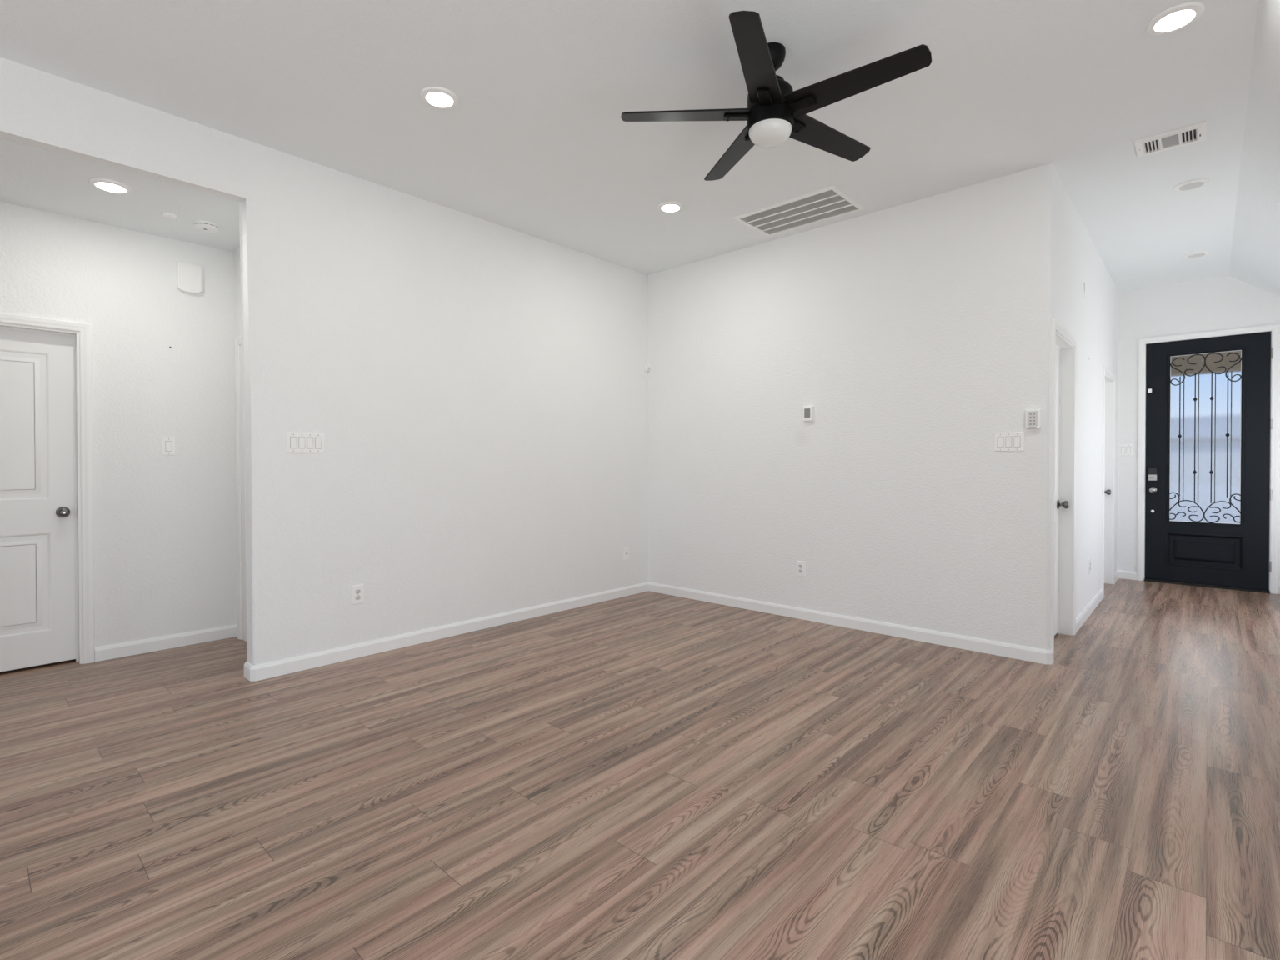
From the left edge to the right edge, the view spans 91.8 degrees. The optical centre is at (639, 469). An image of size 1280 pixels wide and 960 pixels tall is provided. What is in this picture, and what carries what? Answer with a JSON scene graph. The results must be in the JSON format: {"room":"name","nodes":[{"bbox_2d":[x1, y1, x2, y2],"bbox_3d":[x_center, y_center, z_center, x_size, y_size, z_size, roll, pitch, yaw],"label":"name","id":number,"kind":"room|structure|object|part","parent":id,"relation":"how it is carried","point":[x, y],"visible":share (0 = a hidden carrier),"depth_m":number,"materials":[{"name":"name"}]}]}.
{"room":"empty living room","nodes":[
{"label":"empty living room","id":0,"kind":"room"},
{"bbox_2d":[0,201,236,648],"bbox_3d":[-4.413,-0.159,2.844,0.120,2.738,4.631,0,1,43],"label":"wall","id":1,"kind":"structure","parent":0,"point":[165,553],"depth_m":4.06,"materials":[{"name":"paint"}]},
{"bbox_2d":[0,328,75,671],"bbox_3d":[-3.751,0.179,3.568,0.106,2.011,0.752,0,1,43],"label":"door","id":2,"kind":"structure","parent":1,"relation":"in","point":[37,593],"depth_m":3.73,"materials":[{"name":"white paint"}]},
{"bbox_3d":[-3.525,0.264,3.792,0.068,0.066,0.066,0,1,43],"label":"knob","id":3,"kind":"part","parent":2,"relation":"part of","materials":[{"name":"silver metal"}]},
{"bbox_2d":[0,312,94,664],"bbox_3d":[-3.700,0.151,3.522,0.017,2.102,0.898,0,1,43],"label":"trim","id":4,"kind":"structure","parent":1,"relation":"attached to","point":[84,329],"depth_m":3.82,"materials":[{"name":"white paint"}]},
{"bbox_2d":[94,624,237,661],"bbox_3d":[-3.137,1.154,4.146,0.014,0.084,0.768,0,1,43],"label":"baseboard","id":5,"kind":"structure","parent":1,"relation":"attached to","point":[117,651],"depth_m":4.11,"materials":[{"name":"white paint"}]},
{"bbox_2d":[161,437,174,454],"bbox_3d":[-3.142,-0.154,4.134,0.012,0.117,0.072,0,1,43],"label":"light switch","id":6,"kind":"object","parent":1,"relation":"attached to","point":[167,443],"visible":1,"depth_m":4.13,"materials":[{"name":"white plastic"}]},
{"bbox_2d":[176,261,201,293],"bbox_3d":[-3.055,-1.296,4.205,0.037,0.194,0.136,0,1,43],"label":"door chime","id":7,"kind":"object","parent":1,"relation":"attached to","point":[188,275],"visible":1,"depth_m":4.19,"materials":[{"name":"white plastic"}]},
{"bbox_2d":[0,137,240,251],"bbox_3d":[-4.046,-1.576,2.492,1.121,0.100,4.631,0,1,43],"label":"ceiling","id":8,"kind":"structure","parent":0,"point":[31,177],"depth_m":3.51,"materials":[{"name":"paint"}]},
{"bbox_2d":[88,177,132,194],"bbox_3d":[-2.863,-1.529,3.355,0.180,0.013,0.180,0,1,43],"label":"recessed light","id":9,"kind":"object","parent":8,"relation":"in","point":[107,185],"visible":1,"depth_m":3.34,"materials":[{"name":"white plastic"}]},
{"bbox_2d":[160,211,176,219],"bbox_3d":[-2.844,-1.529,3.745,0.076,0.019,0.076,0,1,43],"label":"ceiling sensor","id":10,"kind":"object","parent":8,"relation":"attached to","point":[168,215],"visible":1,"depth_m":3.73,"materials":[{"name":"white plastic"}]},
{"bbox_2d":[192,220,219,233],"bbox_3d":[-2.727,-1.520,3.902,0.142,0.040,0.142,0,1,43],"label":"smoke detector","id":11,"kind":"object","parent":8,"relation":"attached to","point":[203,226],"visible":1,"depth_m":3.87,"materials":[{"name":"white plastic"}]},
{"bbox_2d":[234,247,246,641],"bbox_3d":[-2.476,-0.174,4.128,0.999,2.738,0.120,0,1,43],"label":"wall","id":12,"kind":"structure","parent":0,"point":[237,307],"depth_m":4.37,"materials":[{"name":"paint"}]},
{"bbox_2d":[235,335,242,639],"bbox_3d":[-2.507,0.137,4.067,0.904,2.117,0.017,0,1,43],"label":"trim","id":13,"kind":"structure","parent":12,"relation":"attached to","point":[237,340],"depth_m":4.34,"materials":[{"name":"white paint"}]},
{"bbox_2d":[239,344,246,640],"bbox_3d":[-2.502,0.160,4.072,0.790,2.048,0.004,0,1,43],"label":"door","id":14,"kind":"structure","parent":12,"relation":"in","point":[243,589],"depth_m":4.30,"materials":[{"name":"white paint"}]},
{"bbox_2d":[0,57,648,665],"bbox_3d":[-2.517,-0.321,3.245,0.132,3.048,7.788,0,1,43],"label":"wall","id":15,"kind":"structure","parent":0,"point":[476,388],"depth_m":4.14,"materials":[{"name":"paint"}]},
{"bbox_2d":[286,432,324,452],"bbox_3d":[-2.000,-0.159,3.706,0.013,0.115,0.205,0,1,43],"label":"light switch","id":16,"kind":"object","parent":15,"relation":"attached to","point":[296,442],"visible":1,"depth_m":3.70,"materials":[{"name":"white plastic"}]},
{"bbox_2d":[351,584,363,604],"bbox_3d":[-1.793,0.796,3.941,0.010,0.117,0.072,0,1,43],"label":"wall outlet","id":17,"kind":"object","parent":15,"relation":"attached to","point":[357,591],"visible":1,"depth_m":3.94,"materials":[{"name":"white plastic"}]},
{"bbox_2d":[355,589,360,594],"bbox_3d":[-1.791,0.776,3.939,0.002,0.027,0.033,0,1,43],"label":"receptacle","id":18,"kind":"object","parent":17,"relation":"attached to","point":[357,591],"depth_m":3.94,"materials":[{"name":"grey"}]},
{"bbox_2d":[355,595,360,599],"bbox_3d":[-1.791,0.815,3.939,0.002,0.027,0.033,0,1,43],"label":"receptacle","id":19,"kind":"object","parent":17,"relation":"attached to","point":[357,597],"depth_m":3.94,"materials":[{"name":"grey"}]},
{"bbox_2d":[243,582,649,681],"bbox_3d":[-1.107,1.145,4.795,0.160,0.084,3.382,0,1,43],"label":"baseboard","id":20,"kind":"structure","parent":15,"relation":"attached to","point":[252,673],"depth_m":4.24,"materials":[{"name":"white paint"}]},
{"bbox_2d":[623,546,629,559],"bbox_3d":[-0.123,0.782,5.758,0.018,0.117,0.072,0,1,43],"label":"wall outlet","id":21,"kind":"object","parent":15,"relation":"attached to","point":[626,550],"visible":1,"depth_m":5.75,"materials":[{"name":"white plastic"}]},
{"bbox_2d":[645,365,649,371],"bbox_3d":[0.075,-0.966,5.951,0.029,0.048,0.046,0,1,43],"label":"sensor","id":22,"kind":"object","parent":15,"relation":"attached to","point":[647,367],"visible":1,"depth_m":5.94,"materials":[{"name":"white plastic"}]},
{"bbox_2d":[0,578,1279,959],"bbox_3d":[0.101,1.198,3.374,6.532,0.001,11.692,0,1,43],"label":"floor","id":23,"kind":"structure","parent":0,"point":[648,775],"depth_m":2.30,"materials":[{"name":"wood"}]},
{"bbox_2d":[0,0,1279,297],"bbox_3d":[0.621,-1.523,2.903,5.224,0.886,11.742,0,1,43],"label":"ceiling","id":24,"kind":"structure","parent":0,"point":[536,142],"depth_m":3.10,"materials":[{"name":"paint"}]},
{"bbox_2d":[420,86,458,109],"bbox_3d":[-0.994,-1.839,3.078,0.180,0.013,0.180,0,1,43],"label":"recessed light","id":25,"kind":"object","parent":24,"relation":"in","point":[438,97],"visible":1,"depth_m":3.06,"materials":[{"name":"white plastic"}]},
{"bbox_2d":[657,200,683,212],"bbox_3d":[0.216,-1.853,4.388,0.180,0.013,0.180,0,1,43],"label":"recessed light","id":26,"kind":"object","parent":24,"relation":"in","point":[666,207],"visible":1,"depth_m":4.37,"materials":[{"name":"white plastic"}]},
{"bbox_2d":[620,10,931,180],"bbox_3d":[0.615,-1.642,2.728,1.239,0.405,1.266,0,1,43],"label":"ceiling fan","id":27,"kind":"object","parent":24,"relation":"hanging from","point":[775,112],"visible":1,"depth_m":2.65,"materials":[{"name":"black metal"}]},
{"bbox_3d":[0.199,-1.572,2.757,0.566,0.008,0.140,0,13,2],"label":"blade","id":28,"kind":"part","parent":27,"relation":"part of","materials":[{"name":"black wood"}]},
{"bbox_3d":[0.471,-1.576,3.108,0.140,0.008,0.566,-13,4,-16],"label":"blade","id":29,"kind":"part","parent":27,"relation":"part of","materials":[{"name":"black wood"}]},
{"bbox_3d":[0.448,-1.569,2.389,0.140,0.008,0.566,13,5,19],"label":"blade","id":30,"kind":"part","parent":27,"relation":"part of","materials":[{"name":"black wood"}]},
{"bbox_3d":[0.577,-1.475,2.746,0.187,0.070,0.187,0,1,43],"label":"lamp shade","id":31,"kind":"part","parent":27,"relation":"part of","materials":[{"name":"white glass"}]},
{"bbox_3d":[0.889,-1.575,2.957,0.566,0.008,0.140,0,-11,-34],"label":"blade","id":32,"kind":"part","parent":27,"relation":"part of","materials":[{"name":"black wood"}]},
{"bbox_3d":[0.875,-1.571,2.513,0.566,0.008,0.140,0,-11,38],"label":"blade","id":33,"kind":"part","parent":27,"relation":"part of","materials":[{"name":"black wood"}]},
{"bbox_2d":[733,185,865,236],"bbox_3d":[1.149,-1.858,4.505,0.792,0.010,0.504,0,1,43],"label":"ceiling vent","id":34,"kind":"object","parent":24,"relation":"in","point":[829,202],"visible":1,"depth_m":4.47,"materials":[{"name":"white plastic"}]},
{"bbox_3d":[1.039,-1.856,4.385,0.732,0.006,0.094,0,1,43],"label":"louvre panel","id":35,"kind":"part","parent":34,"relation":"part of","materials":[{"name":"white plastic"}]},
{"bbox_3d":[1.112,-1.857,4.465,0.732,0.006,0.094,0,1,43],"label":"louvre panel","id":36,"kind":"part","parent":34,"relation":"part of","materials":[{"name":"white plastic"}]},
{"bbox_3d":[1.186,-1.858,4.546,0.732,0.006,0.094,0,1,43],"label":"louvre panel","id":37,"kind":"part","parent":34,"relation":"part of","materials":[{"name":"white plastic"}]},
{"bbox_3d":[1.260,-1.859,4.626,0.732,0.006,0.094,0,1,43],"label":"louvre panel","id":38,"kind":"part","parent":34,"relation":"part of","materials":[{"name":"white plastic"}]},
{"bbox_2d":[1134,120,1206,157],"bbox_3d":[2.982,-1.848,3.487,0.302,0.018,0.236,0,1,43],"label":"ceiling vent","id":39,"kind":"object","parent":24,"relation":"in","point":[1197,132],"visible":1,"depth_m":3.48,"materials":[{"name":"white plastic"}]},
{"bbox_2d":[1145,1,1204,34],"bbox_3d":[2.187,-1.839,2.537,0.180,0.013,0.180,0,1,43],"label":"recessed light","id":40,"kind":"object","parent":24,"relation":"in","point":[1177,17],"visible":1,"depth_m":2.52,"materials":[{"name":"white plastic"}]},
{"bbox_2d":[1173,178,1209,191],"bbox_3d":[3.599,-1.855,4.048,0.174,0.013,0.174,0,1,43],"label":"recessed light","id":41,"kind":"object","parent":24,"relation":"in","point":[1192,184],"visible":1,"depth_m":4.03,"materials":[{"name":"white plastic"}]},
{"bbox_2d":[1182,250,1209,258],"bbox_3d":[4.851,-1.869,5.410,0.174,0.013,0.174,0,1,43],"label":"recessed light","id":42,"kind":"object","parent":24,"relation":"in","point":[1197,254],"visible":1,"depth_m":5.39,"materials":[{"name":"white plastic"}]},
{"bbox_2d":[648,163,1054,649],"bbox_3d":[1.328,-0.342,4.922,3.272,3.048,0.120,0,1,43],"label":"wall","id":43,"kind":"structure","parent":0,"point":[916,333],"depth_m":4.52,"materials":[{"name":"paint"}]},
{"bbox_2d":[796,560,804,576],"bbox_3d":[1.271,0.786,4.900,0.072,0.117,0.010,0,1,43],"label":"wall outlet","id":44,"kind":"object","parent":43,"relation":"attached to","point":[800,565],"visible":1,"depth_m":4.90,"materials":[{"name":"white plastic"}]},
{"bbox_2d":[803,405,814,421],"bbox_3d":[1.313,-0.434,4.836,0.088,0.124,0.029,0,1,43],"label":"thermostat","id":45,"kind":"object","parent":43,"relation":"attached to","point":[808,411],"visible":1,"depth_m":4.82,"materials":[{"name":"white plastic"}]},
{"bbox_2d":[649,582,1052,664],"bbox_3d":[1.305,1.141,4.897,3.286,0.084,0.057,0,1,43],"label":"baseboard","id":46,"kind":"structure","parent":43,"relation":"attached to","point":[1025,653],"depth_m":4.50,"materials":[{"name":"white paint"}]},
{"bbox_2d":[994,432,1024,451],"bbox_3d":[2.330,-0.174,3.918,0.164,0.117,0.012,0,1,43],"label":"light switch","id":47,"kind":"object","parent":43,"relation":"attached to","point":[1002,441],"visible":1,"depth_m":3.91,"materials":[{"name":"white plastic"}]},
{"bbox_2d":[1025,409,1040,429],"bbox_3d":[2.421,-0.309,3.818,0.080,0.116,0.036,0,1,43],"label":"keypad","id":48,"kind":"object","parent":43,"relation":"attached to","point":[1032,417],"visible":1,"depth_m":3.81,"materials":[{"name":"white plastic"}]},
{"bbox_3d":[2.409,-0.311,3.808,0.056,0.093,0.001,0,1,43],"label":"key panel","id":49,"kind":"part","parent":48,"relation":"part of","materials":[{"name":"white plastic"}]},
{"bbox_2d":[1054,171,1118,618],"bbox_3d":[3.833,-0.349,5.321,0.120,3.048,3.854,0,1,43],"label":"wall","id":50,"kind":"structure","parent":0,"point":[1092,319],"depth_m":4.92,"materials":[{"name":"paint"}]},
{"bbox_2d":[1054,347,1069,635],"bbox_3d":[2.777,0.156,4.176,0.104,2.026,0.738,0,1,43],"label":"door","id":51,"kind":"structure","parent":50,"relation":"in","point":[1065,504],"depth_m":4.39,"materials":[{"name":"white paint"}]},
{"bbox_3d":[2.999,0.250,4.393,0.068,0.066,0.066,0,1,43],"label":"knob","id":52,"kind":"part","parent":51,"relation":"part of","materials":[{"name":"silver metal"}]},
{"bbox_2d":[1050,318,1077,663],"bbox_3d":[2.828,0.129,4.128,0.017,2.117,0.884,0,1,43],"label":"trim","id":53,"kind":"structure","parent":50,"relation":"attached to","point":[1057,327],"depth_m":3.89,"materials":[{"name":"white paint"}]},
{"bbox_2d":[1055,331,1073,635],"bbox_3d":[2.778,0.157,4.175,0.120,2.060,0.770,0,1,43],"label":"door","id":54,"kind":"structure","parent":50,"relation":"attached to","point":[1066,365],"depth_m":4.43,"materials":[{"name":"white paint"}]},
{"bbox_2d":[1083,280,1085,296],"bbox_3d":[3.421,-1.389,4.772,0.010,0.100,0.090,0,1,43],"label":"air vent","id":55,"kind":"object","parent":50,"relation":"in","point":[1084,282],"visible":1,"depth_m":4.74,"materials":[{"name":"white plastic"}]},
{"bbox_2d":[1075,589,1103,633],"bbox_3d":[3.664,1.136,5.050,0.014,0.084,1.588,0,1,43],"label":"baseboard","id":56,"kind":"structure","parent":50,"relation":"attached to","point":[1083,616],"depth_m":4.95,"materials":[{"name":"white paint"}]},
{"bbox_2d":[1088,558,1090,574],"bbox_3d":[3.673,0.792,5.062,0.010,0.117,0.072,0,1,43],"label":"wall outlet","id":57,"kind":"object","parent":50,"relation":"attached to","point":[1089,567],"visible":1,"depth_m":5.04,"materials":[{"name":"white plastic"}]},
{"bbox_2d":[1104,489,1110,494],"bbox_3d":[4.468,0.137,6.020,0.104,2.026,0.800,0,1,43],"label":"door","id":58,"kind":"structure","parent":50,"relation":"in","point":[1107,492],"depth_m":6.24,"materials":[{"name":"white paint"}]},
{"bbox_2d":[1104,374,1113,584],"bbox_3d":[4.469,0.138,6.020,0.120,2.060,0.832,0,1,43],"label":"trim","id":59,"kind":"structure","parent":50,"relation":"attached to","point":[1108,453],"depth_m":6.30,"materials":[{"name":"white paint"}]},
{"bbox_2d":[1101,365,1115,598],"bbox_3d":[4.520,0.109,5.973,0.017,2.117,0.946,0,1,43],"label":"trim","id":60,"kind":"structure","parent":50,"relation":"attached to","point":[1106,371],"depth_m":5.75,"materials":[{"name":"white paint"}]},
{"bbox_2d":[1115,570,1137,582],"bbox_3d":[5.026,1.121,6.421,0.168,0.084,0.383,0,1,43],"label":"baseboard","id":61,"kind":"structure","parent":50,"relation":"attached to","point":[1118,574],"depth_m":6.54,"materials":[{"name":"white paint"}]},
{"bbox_2d":[1117,275,1279,594],"bbox_3d":[5.803,-0.359,6.041,1.812,3.048,0.130,0,1,43],"label":"wall","id":62,"kind":"structure","parent":0,"point":[1225,302],"depth_m":6.41,"materials":[{"name":"paint"}]},
{"bbox_2d":[1119,444,1133,455],"bbox_3d":[5.138,-0.204,6.558,0.118,0.117,0.012,0,1,43],"label":"light switch","id":63,"kind":"object","parent":62,"relation":"attached to","point":[1124,449],"visible":1,"depth_m":6.55,"materials":[{"name":"white plastic"}]},
{"bbox_2d":[1144,578,1269,593],"bbox_3d":[5.628,1.155,6.190,0.917,0.018,0.150,0,1,43],"label":"trim","id":64,"kind":"structure","parent":62,"relation":"attached to","point":[1145,579],"depth_m":6.13,"materials":[{"name":"black"}]},
{"bbox_2d":[1136,323,1279,594],"bbox_3d":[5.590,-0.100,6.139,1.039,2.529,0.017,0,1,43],"label":"trim","id":65,"kind":"structure","parent":62,"relation":"attached to","point":[1275,438],"depth_m":5.87,"materials":[{"name":"white paint"}]},
{"bbox_2d":[1145,331,1273,590],"bbox_3d":[5.602,-0.078,6.130,0.939,2.442,0.114,0,1,43],"label":"door","id":66,"kind":"structure","parent":62,"relation":"in","point":[1208,422],"depth_m":6.13,"materials":[{"name":"black wood"}]},
{"bbox_2d":[1140,388,1151,393],"bbox_3d":[5.254,-0.815,6.441,0.098,0.040,0.018,0,1,32],"label":"sensor","id":67,"kind":"object","parent":66,"relation":"attached to","point":[1150,389],"visible":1,"depth_m":6.42,"materials":[{"name":"white plastic"}]},
{"bbox_3d":[5.285,0.214,6.393,0.066,0.066,0.068,0,1,43],"label":"knob","id":68,"kind":"part","parent":66,"relation":"part of","materials":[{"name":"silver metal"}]},
{"bbox_2d":[1169,352,1241,523],"bbox_3d":[5.605,-0.311,6.157,0.534,1.681,0.032,0,1,43],"label":"grille","id":69,"kind":"object","parent":66,"relation":"attached to","point":[1205,388],"depth_m":6.16,"materials":[{"name":"black metal"}]},
{"bbox_3d":[5.615,-0.311,6.168,0.545,1.704,0.006,0,1,43],"label":"glass pane","id":70,"kind":"part","parent":66,"relation":"part of","materials":[{"name":"clear glass"}]}
]}

